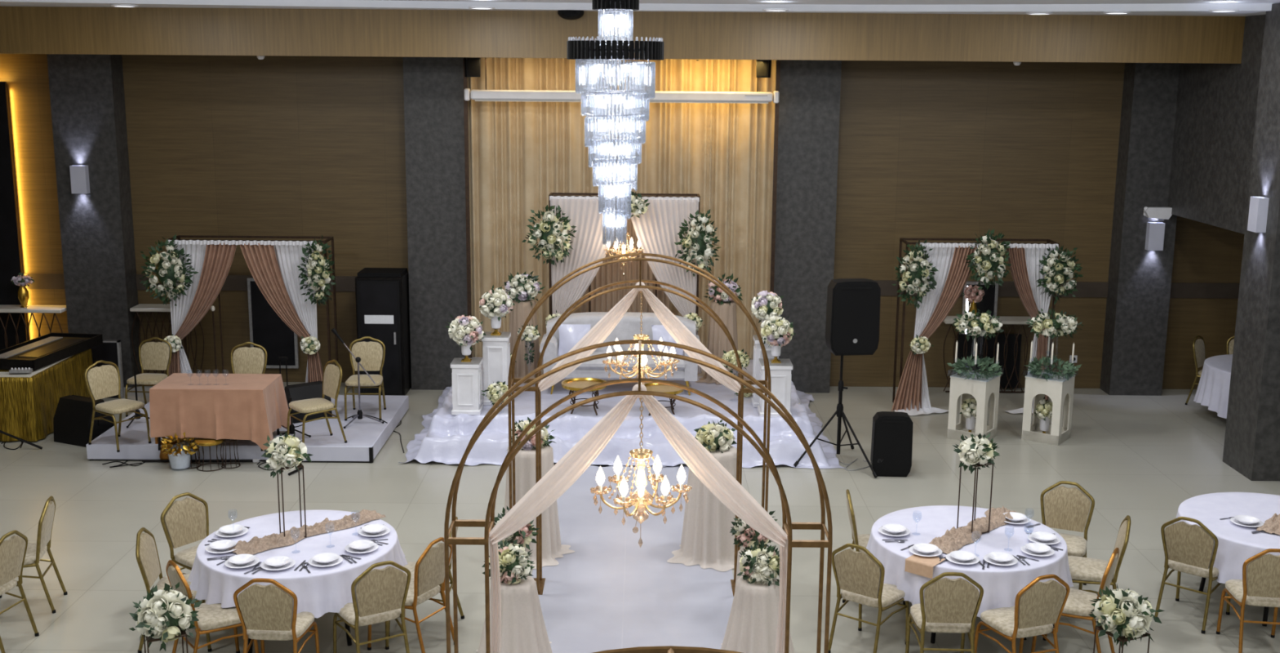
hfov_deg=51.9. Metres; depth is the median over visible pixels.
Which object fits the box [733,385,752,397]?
bouquet
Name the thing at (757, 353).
pedestal
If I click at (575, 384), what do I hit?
tray
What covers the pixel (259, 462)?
cable
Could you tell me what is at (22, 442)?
cable
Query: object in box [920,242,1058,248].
ruffle heading
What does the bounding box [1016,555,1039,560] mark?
fork
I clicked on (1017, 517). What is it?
plate
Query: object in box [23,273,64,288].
trim
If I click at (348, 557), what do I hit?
spoon
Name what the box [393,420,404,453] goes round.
cable
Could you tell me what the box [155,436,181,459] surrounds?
foliage
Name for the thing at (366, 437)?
platform
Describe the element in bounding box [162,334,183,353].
posy
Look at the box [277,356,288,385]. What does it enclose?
pole stand
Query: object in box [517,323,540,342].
bouquet
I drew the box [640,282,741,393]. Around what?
drape
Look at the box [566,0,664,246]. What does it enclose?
crystal chandelier
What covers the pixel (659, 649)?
arch
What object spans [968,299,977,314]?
vase
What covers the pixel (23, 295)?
vase
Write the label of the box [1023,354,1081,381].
greenery
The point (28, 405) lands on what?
cloth
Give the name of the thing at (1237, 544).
tablecloth
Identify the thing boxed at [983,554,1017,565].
dinner plate
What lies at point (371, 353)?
banquet chair
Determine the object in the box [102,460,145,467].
cable
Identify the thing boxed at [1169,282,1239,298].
trim
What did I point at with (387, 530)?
dinner plate
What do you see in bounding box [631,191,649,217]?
flower spray
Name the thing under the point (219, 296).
pole
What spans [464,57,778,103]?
projection screen
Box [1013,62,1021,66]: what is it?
smoke detector
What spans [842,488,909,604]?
banquet chair
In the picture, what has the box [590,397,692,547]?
pendant chandelier
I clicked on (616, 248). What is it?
pendant chandelier
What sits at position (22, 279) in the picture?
bouquet
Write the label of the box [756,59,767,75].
grille
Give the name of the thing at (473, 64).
grille
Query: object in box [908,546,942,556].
dinner plate
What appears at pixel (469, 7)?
recessed light
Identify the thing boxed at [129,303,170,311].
shelf
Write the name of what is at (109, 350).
board
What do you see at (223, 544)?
plate
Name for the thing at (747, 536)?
bouquet
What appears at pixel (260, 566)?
knife
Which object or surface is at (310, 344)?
posy
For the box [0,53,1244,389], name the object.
wall
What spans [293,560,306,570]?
knife
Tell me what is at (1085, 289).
trim
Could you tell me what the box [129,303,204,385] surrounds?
console
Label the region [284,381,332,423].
floor monitor
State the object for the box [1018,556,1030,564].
spoon
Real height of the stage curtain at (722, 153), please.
4.620 m
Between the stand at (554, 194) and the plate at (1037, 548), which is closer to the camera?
the plate at (1037, 548)
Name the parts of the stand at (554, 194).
post, post, rail, rail, post, post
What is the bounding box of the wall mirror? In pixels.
[961,281,998,333]
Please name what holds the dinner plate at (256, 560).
on the tablecloth at (326, 589)
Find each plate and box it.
[205,542,236,553]
[208,539,235,550]
[215,526,248,537]
[218,524,244,534]
[224,556,259,568]
[228,553,255,564]
[260,559,295,570]
[264,555,291,567]
[308,555,342,566]
[311,552,338,564]
[344,542,377,553]
[348,539,374,550]
[358,526,390,536]
[361,524,386,533]
[878,526,910,536]
[882,523,906,533]
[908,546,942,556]
[912,542,938,553]
[945,553,979,564]
[949,550,976,561]
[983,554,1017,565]
[987,551,1013,562]
[1003,511,1026,521]
[1004,517,1030,524]
[1020,545,1054,556]
[1024,542,1050,553]
[1026,533,1060,544]
[1031,531,1057,542]
[1230,516,1263,527]
[1234,515,1260,524]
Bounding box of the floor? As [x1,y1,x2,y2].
[0,382,1279,652]
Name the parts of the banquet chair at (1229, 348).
backrest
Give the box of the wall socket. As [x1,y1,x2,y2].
[1069,355,1077,363]
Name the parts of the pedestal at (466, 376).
moulding, moulding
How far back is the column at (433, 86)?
18.19 m
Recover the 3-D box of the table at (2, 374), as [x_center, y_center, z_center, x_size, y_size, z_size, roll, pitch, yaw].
[-7.632,0.826,16.708,0.610,0.830,1.710,0,11,0]
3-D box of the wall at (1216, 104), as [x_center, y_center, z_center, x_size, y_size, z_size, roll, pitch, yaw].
[7.401,-1.389,9.983,0.220,2.800,16.150,0,11,0]
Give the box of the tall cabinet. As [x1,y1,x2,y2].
[355,267,411,395]
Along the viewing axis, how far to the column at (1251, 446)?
14.66 m
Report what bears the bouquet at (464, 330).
in the urn at (465, 350)
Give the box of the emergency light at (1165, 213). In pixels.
[1143,206,1172,219]
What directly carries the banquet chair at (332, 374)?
on the platform
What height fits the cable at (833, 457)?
0.011 m
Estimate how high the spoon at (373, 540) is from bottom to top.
0.011 m
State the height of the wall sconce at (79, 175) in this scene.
0.380 m
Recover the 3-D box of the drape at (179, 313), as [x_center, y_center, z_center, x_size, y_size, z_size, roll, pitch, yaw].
[-6.022,-0.038,17.626,0.677,2.171,0.251,0,11,0]
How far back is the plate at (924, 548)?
10.44 m
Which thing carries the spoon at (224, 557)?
on the tablecloth at (326, 589)
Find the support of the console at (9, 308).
on the floor
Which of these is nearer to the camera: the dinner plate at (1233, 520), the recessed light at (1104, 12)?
the dinner plate at (1233, 520)
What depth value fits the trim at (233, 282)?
18.77 m
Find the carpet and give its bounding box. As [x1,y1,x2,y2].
[531,464,733,652]
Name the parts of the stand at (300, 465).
rod, rod, rod, rod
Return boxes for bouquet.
[10,272,35,287]
[128,582,202,651]
[261,431,313,478]
[445,313,485,351]
[479,284,515,320]
[481,380,511,405]
[481,538,534,584]
[494,506,539,550]
[502,271,545,307]
[507,416,555,450]
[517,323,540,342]
[693,419,737,453]
[703,273,742,304]
[720,348,751,369]
[729,511,777,551]
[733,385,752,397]
[737,538,779,586]
[751,290,784,323]
[759,315,795,346]
[952,308,1007,341]
[952,431,999,473]
[959,398,977,418]
[961,284,984,303]
[1026,307,1083,338]
[1033,396,1052,420]
[1088,583,1164,646]
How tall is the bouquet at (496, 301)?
0.445 m
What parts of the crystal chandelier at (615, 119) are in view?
crystal rod, crystal rod, crystal rod, crystal rod, crystal rod, crystal rod, crystal rod, crystal rod, crystal rod, crystal rod, crystal rod, crystal rod, crystal rod, crystal rod, crystal rod, crystal rod, crystal rod, crystal rod, crystal rod, crystal rod, crystal rod, crystal rod, crystal rod, crystal rod, crystal rod, crystal rod, crystal rod, crystal rod, crystal rod, crystal rod, crystal rod, crystal rod, crystal rod, crystal rod, crystal rod, crystal rod, crystal rod, crystal rod, crystal rod, crystal rod, crystal rod, crystal rod, crystal rod, crystal rod, crystal rod, crystal rod, crystal rod, crystal rod, crystal rod, crystal rod, crystal rod, core rod, crystal rod, crystal rod, crystal rod, crystal rod, crystal rod, crystal rod, crystal rod, crystal rod, crystal rod, crystal rod, crystal rod, crystal rod, crystal rod, crystal rod, crystal rod, crystal rod, crystal rod, crystal rod, crystal rod, crystal rod, crystal rod, crystal rod, crystal rod, crystal rod, crystal rod, crystal rod, crystal rod, crystal rod, crystal rod, crystal rod, crystal rod, crystal rod, crystal rod, crystal rod, crystal rod, crystal rod, crystal rod, crystal rod, crystal rod, crystal rod, crystal rod, crystal rod, crystal rod, crystal rod, crystal rod, crystal rod, crystal rod, crystal rod, crystal rod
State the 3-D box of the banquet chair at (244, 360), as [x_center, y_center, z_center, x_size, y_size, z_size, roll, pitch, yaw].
[-4.832,0.708,16.059,0.457,0.954,0.567,0,11,0]
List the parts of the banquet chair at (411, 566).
leg, seat, frame, backrest, leg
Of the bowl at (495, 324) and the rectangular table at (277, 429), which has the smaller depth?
the rectangular table at (277, 429)
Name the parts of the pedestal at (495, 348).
moulding, moulding, moulding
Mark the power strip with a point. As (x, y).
(255, 460)
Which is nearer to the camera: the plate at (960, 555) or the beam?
the plate at (960, 555)
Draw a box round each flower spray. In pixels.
[139,234,198,306]
[297,234,336,305]
[521,204,576,267]
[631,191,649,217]
[674,209,720,276]
[891,239,938,309]
[965,228,1012,289]
[1035,245,1083,305]
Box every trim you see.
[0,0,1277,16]
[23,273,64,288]
[135,274,357,291]
[873,280,1108,297]
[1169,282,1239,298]
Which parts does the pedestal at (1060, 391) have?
panel, panel, floor plate, plate, panel, panel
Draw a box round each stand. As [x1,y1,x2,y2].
[126,366,149,427]
[143,626,187,652]
[168,235,339,394]
[182,437,200,468]
[221,439,240,468]
[276,462,306,537]
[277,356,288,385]
[281,397,311,437]
[331,328,384,428]
[477,575,552,652]
[488,444,574,568]
[509,299,539,383]
[548,192,700,332]
[666,445,743,571]
[695,301,747,384]
[720,575,795,652]
[721,546,750,644]
[892,238,1059,403]
[956,461,993,533]
[1093,625,1150,652]
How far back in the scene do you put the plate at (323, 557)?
10.12 m
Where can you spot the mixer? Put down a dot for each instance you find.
(15, 370)
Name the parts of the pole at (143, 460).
folded leg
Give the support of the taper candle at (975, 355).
in the candlestick
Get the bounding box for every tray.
[561,377,606,391]
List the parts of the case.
display panel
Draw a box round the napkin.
[904,554,945,578]
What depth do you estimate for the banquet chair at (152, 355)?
17.42 m
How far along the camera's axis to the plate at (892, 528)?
10.88 m
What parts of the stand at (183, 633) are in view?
rod, plate, rod, rod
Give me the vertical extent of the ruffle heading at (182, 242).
0.063 m
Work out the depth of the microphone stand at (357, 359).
16.02 m
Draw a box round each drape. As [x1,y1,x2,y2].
[166,244,206,373]
[168,243,236,375]
[240,243,323,382]
[273,244,317,382]
[488,384,639,652]
[537,282,639,391]
[550,198,610,314]
[581,217,670,312]
[631,199,702,373]
[639,384,787,652]
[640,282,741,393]
[891,245,977,411]
[894,246,955,415]
[1004,247,1058,413]
[1006,246,1048,400]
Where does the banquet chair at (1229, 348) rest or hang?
on the floor
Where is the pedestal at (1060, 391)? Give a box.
[1021,369,1075,445]
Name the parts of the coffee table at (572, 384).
leg, leg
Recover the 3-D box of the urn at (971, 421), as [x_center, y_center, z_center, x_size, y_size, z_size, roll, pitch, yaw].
[4.136,1.227,16.452,0.137,0.266,0.137,0,11,0]
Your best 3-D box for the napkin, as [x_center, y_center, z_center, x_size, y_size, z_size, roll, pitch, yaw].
[2.234,1.867,10.280,0.240,0.100,0.213,10,14,39]
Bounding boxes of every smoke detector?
[257,56,264,59]
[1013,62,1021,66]
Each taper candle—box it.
[955,340,957,362]
[973,336,976,355]
[974,342,977,364]
[995,343,999,364]
[1029,340,1032,362]
[1047,336,1049,355]
[1050,342,1053,364]
[1071,342,1074,363]
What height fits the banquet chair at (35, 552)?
0.940 m
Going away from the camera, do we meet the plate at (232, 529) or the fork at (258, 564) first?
the fork at (258, 564)
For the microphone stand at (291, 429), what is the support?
on the platform
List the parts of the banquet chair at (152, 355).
leg, leg, seat, backrest, frame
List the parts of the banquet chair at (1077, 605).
leg, seat, leg, frame, backrest, leg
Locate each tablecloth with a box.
[149,373,290,450]
[187,509,408,617]
[864,505,1073,617]
[1173,492,1279,583]
[1193,354,1232,418]
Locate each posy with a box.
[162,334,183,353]
[300,333,321,355]
[545,310,561,328]
[683,312,704,331]
[908,334,934,354]
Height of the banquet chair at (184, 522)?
0.940 m
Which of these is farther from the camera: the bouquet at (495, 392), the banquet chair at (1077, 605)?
the bouquet at (495, 392)
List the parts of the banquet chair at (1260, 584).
leg, leg, seat, frame, backrest, leg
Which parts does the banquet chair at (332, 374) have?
leg, seat, leg, leg, backrest, frame, leg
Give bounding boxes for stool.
[194,437,225,471]
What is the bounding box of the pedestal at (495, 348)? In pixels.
[481,331,511,405]
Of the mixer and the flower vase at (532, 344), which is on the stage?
the flower vase at (532, 344)
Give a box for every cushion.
[557,324,591,355]
[651,324,684,355]
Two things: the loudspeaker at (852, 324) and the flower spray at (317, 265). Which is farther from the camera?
the flower spray at (317, 265)
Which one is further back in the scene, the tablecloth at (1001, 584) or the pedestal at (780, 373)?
the pedestal at (780, 373)
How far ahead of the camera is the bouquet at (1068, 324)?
16.08 m
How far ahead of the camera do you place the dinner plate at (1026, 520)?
11.10 m
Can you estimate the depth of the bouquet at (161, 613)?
9.30 m
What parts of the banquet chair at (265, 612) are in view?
leg, leg, backrest, frame, seat, leg, leg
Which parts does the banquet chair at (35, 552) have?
leg, seat, leg, frame, backrest, leg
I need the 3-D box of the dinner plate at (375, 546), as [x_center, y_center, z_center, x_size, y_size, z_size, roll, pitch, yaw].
[-2.198,1.752,10.375,0.259,0.022,0.260,4,12,19]
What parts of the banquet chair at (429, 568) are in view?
leg, leg, seat, frame, backrest, leg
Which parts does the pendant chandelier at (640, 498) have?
bulb, drip dish, arm, bulb, drip dish, bulb, drip dish, arm, crown, chain, arm, arm, drip dish, bulb, drip dish, bulb, arm, bulb, drip dish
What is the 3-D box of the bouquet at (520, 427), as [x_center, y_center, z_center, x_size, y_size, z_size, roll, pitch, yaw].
[-1.019,1.046,12.184,0.433,0.384,0.420,-7,14,-35]
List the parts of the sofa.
arm, seat, backrest, seat, leg, arm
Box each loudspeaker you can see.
[825,278,880,355]
[870,411,913,476]
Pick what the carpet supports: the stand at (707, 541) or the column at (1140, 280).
the stand at (707, 541)
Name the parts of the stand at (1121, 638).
rod, plate, rod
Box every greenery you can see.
[946,353,1002,379]
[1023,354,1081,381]
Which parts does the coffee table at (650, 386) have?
leg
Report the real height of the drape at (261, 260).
2.179 m
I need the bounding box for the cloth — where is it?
[0,348,93,441]
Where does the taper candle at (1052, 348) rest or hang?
in the candlestick
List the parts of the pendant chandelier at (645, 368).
drip dish, bulb, bulb, bulb, drip dish, arm, arm, arm, crown, chain, arm, bulb, drip dish, arm, arm, arm, bulb, drip dish, bulb, bulb, drip dish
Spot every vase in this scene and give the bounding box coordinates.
[17,284,29,307]
[524,340,534,364]
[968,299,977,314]
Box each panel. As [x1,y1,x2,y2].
[0,81,26,350]
[247,277,298,368]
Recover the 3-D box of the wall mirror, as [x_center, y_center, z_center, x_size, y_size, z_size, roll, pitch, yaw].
[4.855,-0.030,18.836,0.488,1.238,0.045,0,11,0]
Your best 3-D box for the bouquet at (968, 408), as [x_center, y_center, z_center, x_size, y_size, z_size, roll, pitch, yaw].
[4.130,1.040,16.415,0.284,0.287,0.272,-2,11,-10]
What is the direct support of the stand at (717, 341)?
on the stage
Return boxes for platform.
[86,395,408,462]
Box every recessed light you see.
[110,4,138,7]
[468,6,495,9]
[762,8,789,11]
[1025,12,1053,14]
[1102,11,1131,14]
[1208,8,1239,12]
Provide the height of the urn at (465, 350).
0.266 m
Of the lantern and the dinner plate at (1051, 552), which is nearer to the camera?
the dinner plate at (1051, 552)
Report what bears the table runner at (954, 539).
on the tablecloth at (1001, 584)
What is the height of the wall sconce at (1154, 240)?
0.380 m
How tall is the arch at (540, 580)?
2.962 m
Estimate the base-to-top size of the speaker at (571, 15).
0.180 m
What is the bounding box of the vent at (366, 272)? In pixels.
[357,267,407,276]
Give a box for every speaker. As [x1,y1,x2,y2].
[463,57,480,77]
[557,9,584,20]
[755,59,771,77]
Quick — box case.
[0,332,102,370]
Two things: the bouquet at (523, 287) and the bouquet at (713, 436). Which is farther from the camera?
the bouquet at (523, 287)
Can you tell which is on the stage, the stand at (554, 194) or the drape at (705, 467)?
the stand at (554, 194)
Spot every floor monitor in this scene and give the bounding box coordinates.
[53,395,114,447]
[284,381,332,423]
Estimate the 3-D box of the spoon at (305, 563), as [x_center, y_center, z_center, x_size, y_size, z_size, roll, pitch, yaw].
[-2.565,1.828,10.016,0.040,0.011,0.164,1,11,4]
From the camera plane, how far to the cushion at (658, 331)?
16.69 m
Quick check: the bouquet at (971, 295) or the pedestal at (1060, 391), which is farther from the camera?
the bouquet at (971, 295)
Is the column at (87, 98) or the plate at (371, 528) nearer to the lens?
the plate at (371, 528)
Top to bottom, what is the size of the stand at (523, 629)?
0.960 m
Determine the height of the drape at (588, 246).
2.334 m
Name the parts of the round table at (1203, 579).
leg, leg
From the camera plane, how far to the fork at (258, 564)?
10.03 m
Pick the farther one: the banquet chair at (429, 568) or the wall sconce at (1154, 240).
the wall sconce at (1154, 240)
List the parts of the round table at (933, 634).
leg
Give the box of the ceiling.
[368,0,1279,4]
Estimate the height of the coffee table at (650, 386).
0.319 m
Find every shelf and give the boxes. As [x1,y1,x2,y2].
[0,304,66,313]
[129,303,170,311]
[943,315,1031,324]
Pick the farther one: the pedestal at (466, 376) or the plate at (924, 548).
the pedestal at (466, 376)
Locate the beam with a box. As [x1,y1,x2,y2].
[0,6,1245,63]
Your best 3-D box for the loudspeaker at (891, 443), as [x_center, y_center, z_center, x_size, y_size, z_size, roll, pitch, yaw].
[2.855,1.318,14.946,0.440,0.707,0.380,1,11,3]
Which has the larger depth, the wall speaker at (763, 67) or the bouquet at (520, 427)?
the wall speaker at (763, 67)
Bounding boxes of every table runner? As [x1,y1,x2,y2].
[228,509,386,554]
[928,506,1017,554]
[1256,513,1279,535]
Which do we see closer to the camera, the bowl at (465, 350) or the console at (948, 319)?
the bowl at (465, 350)
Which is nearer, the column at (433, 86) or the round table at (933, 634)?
the round table at (933, 634)
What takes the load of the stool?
on the floor
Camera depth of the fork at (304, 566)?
9.98 m
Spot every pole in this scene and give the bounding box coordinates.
[142,459,325,475]
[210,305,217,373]
[217,293,224,373]
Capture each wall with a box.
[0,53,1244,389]
[1167,14,1265,234]
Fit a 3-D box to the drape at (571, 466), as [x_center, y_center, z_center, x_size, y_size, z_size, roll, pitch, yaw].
[-0.447,1.619,7.683,0.907,2.620,0.079,0,11,-5]
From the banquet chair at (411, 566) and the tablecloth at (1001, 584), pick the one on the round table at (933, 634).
the tablecloth at (1001, 584)
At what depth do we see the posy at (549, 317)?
17.34 m
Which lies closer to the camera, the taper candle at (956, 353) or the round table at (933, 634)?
the round table at (933, 634)
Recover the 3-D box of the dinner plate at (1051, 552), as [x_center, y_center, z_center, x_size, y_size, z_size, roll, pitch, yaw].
[3.155,1.785,10.427,0.259,0.022,0.260,10,14,39]
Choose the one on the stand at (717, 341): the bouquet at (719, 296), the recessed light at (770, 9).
the bouquet at (719, 296)
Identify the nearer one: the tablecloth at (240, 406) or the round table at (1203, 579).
the round table at (1203, 579)
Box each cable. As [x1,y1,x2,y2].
[0,441,23,449]
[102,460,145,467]
[257,462,273,470]
[346,414,386,422]
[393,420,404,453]
[832,457,871,471]
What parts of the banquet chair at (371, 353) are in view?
leg, leg, seat, backrest, frame, leg, leg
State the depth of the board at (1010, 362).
18.80 m
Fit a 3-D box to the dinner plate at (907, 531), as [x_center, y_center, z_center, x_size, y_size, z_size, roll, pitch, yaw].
[2.098,1.695,10.844,0.259,0.022,0.260,1,11,4]
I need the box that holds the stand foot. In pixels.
[0,430,42,448]
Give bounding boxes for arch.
[444,339,832,652]
[507,253,771,596]
[591,645,742,652]
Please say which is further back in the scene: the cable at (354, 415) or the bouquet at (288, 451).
the cable at (354, 415)
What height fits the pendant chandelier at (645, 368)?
1.020 m
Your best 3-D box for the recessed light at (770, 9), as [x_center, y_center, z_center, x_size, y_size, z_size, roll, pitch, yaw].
[1.547,-3.603,14.962,0.310,0.022,0.310,0,11,0]
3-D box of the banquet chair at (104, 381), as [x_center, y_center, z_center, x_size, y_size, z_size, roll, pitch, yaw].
[-6.013,0.888,15.092,0.567,0.954,0.457,7,13,31]
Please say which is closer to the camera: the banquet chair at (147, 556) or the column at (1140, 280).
the banquet chair at (147, 556)
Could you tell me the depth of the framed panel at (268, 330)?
18.85 m
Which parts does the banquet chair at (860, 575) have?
leg, leg, backrest, frame, seat, leg, leg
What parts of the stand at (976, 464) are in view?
rod, rod, rod, rod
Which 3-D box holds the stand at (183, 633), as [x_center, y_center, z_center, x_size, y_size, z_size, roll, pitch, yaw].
[-3.410,2.434,9.471,0.270,0.524,0.271,-5,12,-26]
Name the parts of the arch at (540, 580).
plate, plate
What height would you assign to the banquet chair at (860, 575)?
0.940 m
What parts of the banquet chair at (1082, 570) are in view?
leg, seat, leg, backrest, frame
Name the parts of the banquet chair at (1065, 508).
backrest, frame, seat, leg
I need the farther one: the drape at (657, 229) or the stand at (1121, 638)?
the drape at (657, 229)
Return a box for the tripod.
[793,355,877,477]
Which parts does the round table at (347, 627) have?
leg, leg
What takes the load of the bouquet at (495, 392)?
in the flower vase
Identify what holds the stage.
on the floor
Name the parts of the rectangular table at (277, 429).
leg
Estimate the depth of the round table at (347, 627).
10.39 m
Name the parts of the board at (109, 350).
edge frame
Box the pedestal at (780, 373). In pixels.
[757,358,792,417]
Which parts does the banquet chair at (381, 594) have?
leg, leg, seat, frame, backrest, leg, leg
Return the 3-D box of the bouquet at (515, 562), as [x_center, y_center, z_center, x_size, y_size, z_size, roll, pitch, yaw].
[-0.916,1.669,9.220,0.342,0.371,0.357,5,12,21]
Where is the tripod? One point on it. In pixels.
(839, 412)
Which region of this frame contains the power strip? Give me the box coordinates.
[253,458,266,462]
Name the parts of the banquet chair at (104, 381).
leg, frame, backrest, leg, seat, leg, leg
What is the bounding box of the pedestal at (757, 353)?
[751,334,778,407]
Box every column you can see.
[46,53,141,387]
[402,57,468,390]
[773,60,841,392]
[1099,62,1179,395]
[1222,3,1279,480]
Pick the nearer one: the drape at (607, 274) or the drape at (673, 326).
the drape at (673, 326)
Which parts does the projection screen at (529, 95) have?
casing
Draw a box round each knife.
[207,555,234,559]
[244,566,261,573]
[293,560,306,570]
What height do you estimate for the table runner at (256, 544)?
0.085 m
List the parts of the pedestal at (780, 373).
moulding, moulding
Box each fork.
[251,561,262,571]
[302,564,311,573]
[340,554,360,559]
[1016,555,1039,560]
[1025,523,1039,528]
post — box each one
[462,58,472,357]
[769,61,780,292]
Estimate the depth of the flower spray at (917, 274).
17.12 m
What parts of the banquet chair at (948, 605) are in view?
leg, leg, seat, frame, backrest, leg, leg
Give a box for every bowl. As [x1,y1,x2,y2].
[461,344,471,355]
[490,314,501,329]
[770,344,781,357]
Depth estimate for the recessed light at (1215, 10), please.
14.17 m
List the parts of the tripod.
leg, leg, leg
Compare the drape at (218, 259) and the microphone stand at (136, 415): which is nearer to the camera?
the microphone stand at (136, 415)
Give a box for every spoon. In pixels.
[207,556,229,560]
[298,562,308,571]
[346,555,356,563]
[371,539,387,544]
[884,540,904,542]
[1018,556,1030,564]
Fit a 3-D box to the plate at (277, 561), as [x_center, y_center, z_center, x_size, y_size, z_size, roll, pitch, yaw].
[-2.759,1.802,10.013,0.200,0.038,0.200,1,11,1]
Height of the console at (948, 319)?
1.056 m
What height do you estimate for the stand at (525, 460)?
1.058 m
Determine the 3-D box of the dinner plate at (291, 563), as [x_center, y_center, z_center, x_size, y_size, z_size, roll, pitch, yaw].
[-2.759,1.818,10.016,0.260,0.022,0.259,1,11,2]
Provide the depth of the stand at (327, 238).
17.96 m
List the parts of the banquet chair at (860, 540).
backrest, frame, seat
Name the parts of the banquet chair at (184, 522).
frame, backrest, seat, leg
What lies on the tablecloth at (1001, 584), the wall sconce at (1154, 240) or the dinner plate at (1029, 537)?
the dinner plate at (1029, 537)
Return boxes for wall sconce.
[69,165,90,193]
[1144,222,1164,250]
[1247,196,1269,232]
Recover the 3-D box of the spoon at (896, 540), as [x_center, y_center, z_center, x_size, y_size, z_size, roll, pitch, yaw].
[2.068,1.740,10.654,0.164,0.011,0.040,0,11,-1]
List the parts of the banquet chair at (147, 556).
leg, frame, backrest, seat, leg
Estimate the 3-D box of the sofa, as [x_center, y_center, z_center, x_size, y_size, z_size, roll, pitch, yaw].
[-0.243,0.348,16.802,2.031,0.952,0.702,0,11,0]
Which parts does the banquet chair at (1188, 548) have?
leg, leg, backrest, frame, seat, leg, leg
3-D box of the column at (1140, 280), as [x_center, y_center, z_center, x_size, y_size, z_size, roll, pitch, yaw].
[7.061,-1.340,18.426,0.740,4.650,0.400,0,11,0]
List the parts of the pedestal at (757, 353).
moulding, moulding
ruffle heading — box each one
[168,240,315,245]
[549,195,699,201]
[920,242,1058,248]
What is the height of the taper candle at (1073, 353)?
0.275 m
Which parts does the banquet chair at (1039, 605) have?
leg, leg, seat, leg, frame, backrest, leg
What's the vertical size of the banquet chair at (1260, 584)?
0.940 m
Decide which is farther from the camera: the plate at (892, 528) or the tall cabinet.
the tall cabinet
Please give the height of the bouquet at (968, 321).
0.418 m
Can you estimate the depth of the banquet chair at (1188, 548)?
10.80 m
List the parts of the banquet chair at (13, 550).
leg, seat, backrest, frame, leg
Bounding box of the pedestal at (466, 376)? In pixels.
[450,357,483,415]
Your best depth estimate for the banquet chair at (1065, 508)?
11.62 m
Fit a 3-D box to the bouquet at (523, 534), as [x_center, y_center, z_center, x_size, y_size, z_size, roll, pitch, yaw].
[-0.982,1.597,10.252,0.359,0.402,0.389,-8,14,-37]
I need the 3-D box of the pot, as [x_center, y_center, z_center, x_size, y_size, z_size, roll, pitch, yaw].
[-5.468,1.427,15.265,0.260,0.240,0.256,-3,12,-17]
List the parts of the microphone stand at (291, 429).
leg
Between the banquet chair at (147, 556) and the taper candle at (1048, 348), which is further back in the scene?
the taper candle at (1048, 348)
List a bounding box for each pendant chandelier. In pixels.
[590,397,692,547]
[602,291,679,400]
[604,232,644,275]
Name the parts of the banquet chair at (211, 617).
leg, backrest, frame, leg, seat, leg, leg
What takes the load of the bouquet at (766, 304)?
in the urn
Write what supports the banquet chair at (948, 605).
on the floor
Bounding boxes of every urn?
[461,344,471,361]
[490,314,502,335]
[770,344,781,363]
[965,415,975,432]
[1039,416,1049,433]
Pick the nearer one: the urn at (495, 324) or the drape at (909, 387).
the urn at (495, 324)
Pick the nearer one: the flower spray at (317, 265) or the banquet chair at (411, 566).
the banquet chair at (411, 566)
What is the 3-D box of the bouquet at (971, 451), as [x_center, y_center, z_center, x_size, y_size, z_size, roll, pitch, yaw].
[2.743,1.029,10.775,0.396,0.356,0.363,-2,11,-12]
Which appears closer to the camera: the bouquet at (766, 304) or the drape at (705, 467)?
the drape at (705, 467)
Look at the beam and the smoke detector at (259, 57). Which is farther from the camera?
the smoke detector at (259, 57)
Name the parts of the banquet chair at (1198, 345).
leg, frame, backrest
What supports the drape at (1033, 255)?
hanging from the stand at (1048, 241)
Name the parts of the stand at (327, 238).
post, rail, rail, post, rail, post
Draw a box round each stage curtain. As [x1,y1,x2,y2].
[467,57,622,357]
[621,58,777,359]
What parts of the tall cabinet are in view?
door, handle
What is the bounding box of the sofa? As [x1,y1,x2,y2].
[539,311,699,395]
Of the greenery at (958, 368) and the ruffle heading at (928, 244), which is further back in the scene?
the ruffle heading at (928, 244)
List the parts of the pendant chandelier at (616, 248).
bulb, bulb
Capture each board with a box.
[91,340,124,398]
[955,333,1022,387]
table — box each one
[0,355,73,377]
[158,428,279,451]
[247,622,351,652]
[561,377,606,415]
[644,382,684,415]
[902,600,1026,643]
[1198,577,1268,626]
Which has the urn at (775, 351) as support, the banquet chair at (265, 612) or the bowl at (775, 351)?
the bowl at (775, 351)
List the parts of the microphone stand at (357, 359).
leg, leg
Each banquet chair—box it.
[0,496,67,613]
[0,529,39,652]
[84,360,151,452]
[124,337,172,417]
[135,527,212,652]
[160,492,208,603]
[165,560,258,652]
[230,342,266,373]
[233,577,319,652]
[287,360,346,443]
[333,560,410,652]
[344,336,386,421]
[367,537,453,652]
[388,516,464,636]
[828,543,909,652]
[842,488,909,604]
[905,572,983,652]
[974,573,1070,652]
[1031,547,1119,652]
[1040,480,1094,589]
[1053,515,1131,627]
[1153,516,1230,633]
[1185,334,1205,404]
[1216,548,1279,652]
[1226,336,1234,354]
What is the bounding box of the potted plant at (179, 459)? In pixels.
[160,431,199,469]
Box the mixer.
[8,367,32,373]
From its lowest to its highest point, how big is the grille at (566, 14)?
0.100 m
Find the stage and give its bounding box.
[398,356,844,468]
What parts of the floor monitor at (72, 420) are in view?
handle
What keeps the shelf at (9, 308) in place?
attached to the console at (9, 308)
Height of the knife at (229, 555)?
0.007 m
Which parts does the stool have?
seat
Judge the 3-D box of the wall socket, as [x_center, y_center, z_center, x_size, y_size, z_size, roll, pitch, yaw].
[6.260,0.472,18.975,0.110,0.110,0.022,0,11,0]
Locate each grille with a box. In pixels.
[71,395,103,400]
[286,381,319,386]
[467,58,479,75]
[562,10,578,17]
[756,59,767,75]
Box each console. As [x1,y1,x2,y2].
[0,304,66,348]
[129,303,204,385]
[942,315,1033,392]
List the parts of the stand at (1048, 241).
post, post, rail, rail, rail, post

